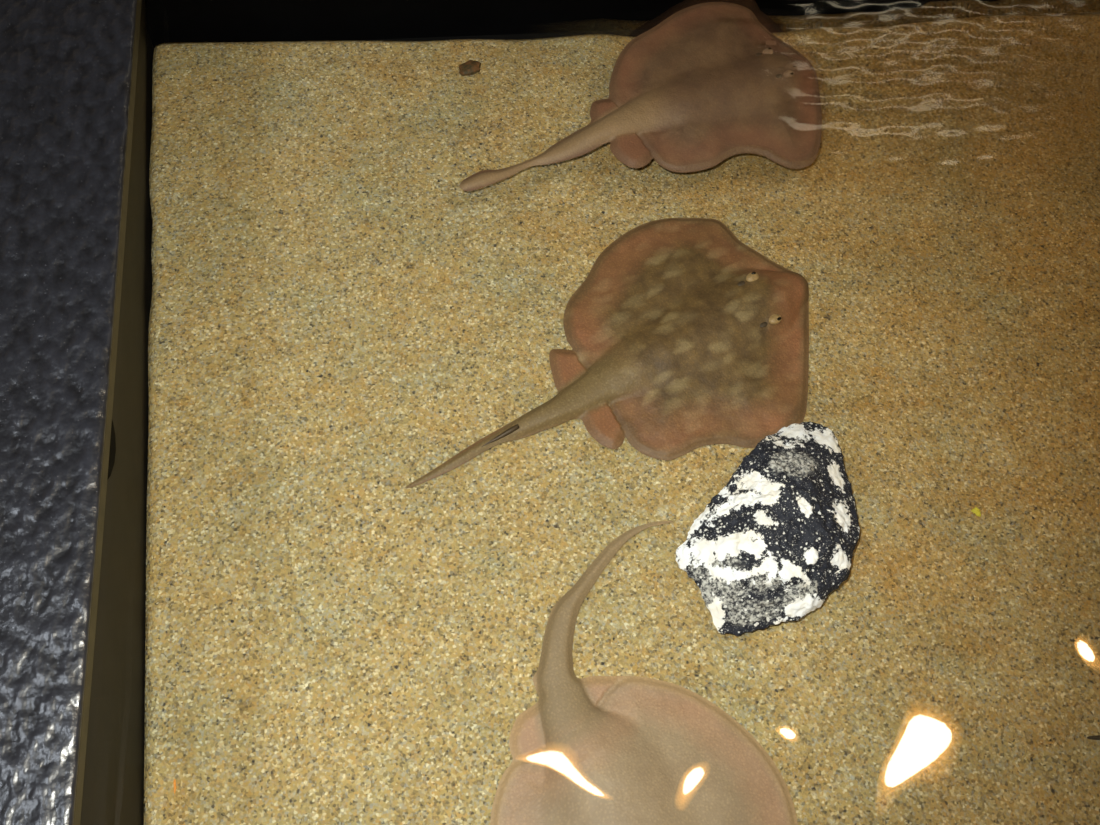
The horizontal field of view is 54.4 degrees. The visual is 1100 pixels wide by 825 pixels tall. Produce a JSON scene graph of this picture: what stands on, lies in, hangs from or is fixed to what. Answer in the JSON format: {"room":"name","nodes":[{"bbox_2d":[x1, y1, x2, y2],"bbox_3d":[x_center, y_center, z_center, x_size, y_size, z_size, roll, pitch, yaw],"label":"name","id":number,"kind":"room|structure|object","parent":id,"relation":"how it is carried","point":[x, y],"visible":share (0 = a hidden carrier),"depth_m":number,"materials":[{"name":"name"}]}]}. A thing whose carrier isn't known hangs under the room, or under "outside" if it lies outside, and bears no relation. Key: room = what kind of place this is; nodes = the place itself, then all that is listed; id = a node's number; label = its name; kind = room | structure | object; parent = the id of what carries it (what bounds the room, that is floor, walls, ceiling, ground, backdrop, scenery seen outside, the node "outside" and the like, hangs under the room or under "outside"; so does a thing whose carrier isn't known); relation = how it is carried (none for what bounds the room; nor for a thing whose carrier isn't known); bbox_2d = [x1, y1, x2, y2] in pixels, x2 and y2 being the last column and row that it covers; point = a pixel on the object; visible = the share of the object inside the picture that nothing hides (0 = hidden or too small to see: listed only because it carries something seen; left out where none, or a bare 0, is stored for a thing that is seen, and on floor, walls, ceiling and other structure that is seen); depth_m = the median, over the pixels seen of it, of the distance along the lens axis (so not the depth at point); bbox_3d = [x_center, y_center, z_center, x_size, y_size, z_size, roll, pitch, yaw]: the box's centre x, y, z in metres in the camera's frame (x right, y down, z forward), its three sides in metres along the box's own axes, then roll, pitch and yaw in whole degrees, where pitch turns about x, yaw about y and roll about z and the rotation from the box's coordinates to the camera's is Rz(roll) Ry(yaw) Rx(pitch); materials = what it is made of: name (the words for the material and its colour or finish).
{"room":"animal exhibit","nodes":[
{"label":"animal exhibit","id":0,"kind":"room"},
{"bbox_2d":[0,0,141,824],"bbox_3d":[-0.665,0.018,0.919,0.603,0.160,0.986,-4,65,-6],"label":"floor","id":1,"kind":"structure","parent":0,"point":[68,68],"depth_m":0.88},
{"bbox_2d":[80,0,153,824],"bbox_3d":[-0.405,-0.084,1.030,0.078,0.230,1.246,-6,65,-7],"label":"tank edge","id":2,"kind":"structure","parent":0,"point":[113,785],"depth_m":0.94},
{"bbox_2d":[145,0,1099,47],"bbox_3d":[0.413,-0.591,1.316,2.018,0.250,0.040,-4,65,-6],"label":"wall","id":3,"kind":"structure","parent":0,"point":[168,21],"depth_m":1.34,"materials":[{"name":"black"}]},
{"bbox_2d":[350,12,1099,40],"bbox_3d":[0.483,-0.007,1.196,2.072,0.030,1.445,-4,65,-6],"label":"floor","id":4,"kind":"structure","parent":0,"point":[773,28],"depth_m":1.41,"materials":[{"name":"black"}]},
{"bbox_2d":[144,14,1099,824],"bbox_3d":[0.426,0.043,1.133,1.696,0.033,1.264,-4,65,-6],"label":"sand","id":5,"kind":"object","parent":4,"relation":"on","point":[334,319],"visible":0.85,"depth_m":1.10,"materials":[{"name":"beige sand"}]},
{"bbox_2d":[173,779,175,793],"bbox_3d":[-0.327,0.326,0.933,0.002,0.002,0.013,-6,65,-7],"label":"twig","id":6,"kind":"object","parent":5,"relation":"on","point":[174,781],"visible":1,"depth_m":0.93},
{"bbox_2d":[459,60,480,75],"bbox_3d":[-0.098,-0.420,1.304,0.030,0.009,0.021,-26,69,-15],"label":"pebble","id":7,"kind":"object","parent":5,"relation":"on","point":[471,67],"visible":1,"depth_m":1.30,"materials":[{"name":"brown stone"}]},
{"bbox_2d":[405,218,808,487],"bbox_3d":[0.108,-0.023,1.111,0.286,0.028,0.470,34,67,12],"label":"stingray","id":8,"kind":"object","parent":5,"relation":"on","point":[683,337],"visible":1,"depth_m":1.13,"materials":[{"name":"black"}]},
{"bbox_2d":[490,521,797,824],"bbox_3d":[0.075,0.286,0.954,0.270,0.036,0.402,-5,65,-6],"label":"stingray","id":9,"kind":"object","parent":5,"relation":"on","point":[591,750],"visible":1,"depth_m":0.95,"materials":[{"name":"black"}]},
{"bbox_2d":[676,422,859,635],"bbox_3d":[0.229,0.110,1.031,0.147,0.073,0.241,37,68,13],"label":"rock","id":10,"kind":"object","parent":5,"relation":"on","point":[770,548],"visible":1,"depth_m":1.01,"materials":[{"name":"black stone"}]},
{"bbox_2d":[971,507,980,516],"bbox_3d":[0.434,0.101,1.090,0.012,0.004,0.008,22,65,7],"label":"fragment","id":11,"kind":"object","parent":5,"relation":"on","point":[975,510],"visible":1,"depth_m":1.09,"materials":[{"name":"yellow"}]},
{"bbox_2d":[1087,735,1099,739],"bbox_3d":[0.510,0.303,0.998,0.022,0.004,0.004,1,64,-3],"label":"chip","id":12,"kind":"object","parent":5,"relation":"on","point":[1094,737],"visible":1,"depth_m":1.00,"materials":[{"name":"brown"}]},
{"bbox_3d":[0.227,-0.061,0.988,1.224,0.003,1.150,-4,65,-6],"label":"water","id":13,"kind":"object","parent":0,"visible":0},
{"bbox_2d":[459,2,821,190],"bbox_3d":[0.101,-0.349,1.217,0.446,0.040,0.250,-14,66,-10],"label":"stingray","id":14,"kind":"object","parent":13,"relation":"in","point":[708,84],"visible":1,"depth_m":1.22,"materials":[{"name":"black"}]}
]}

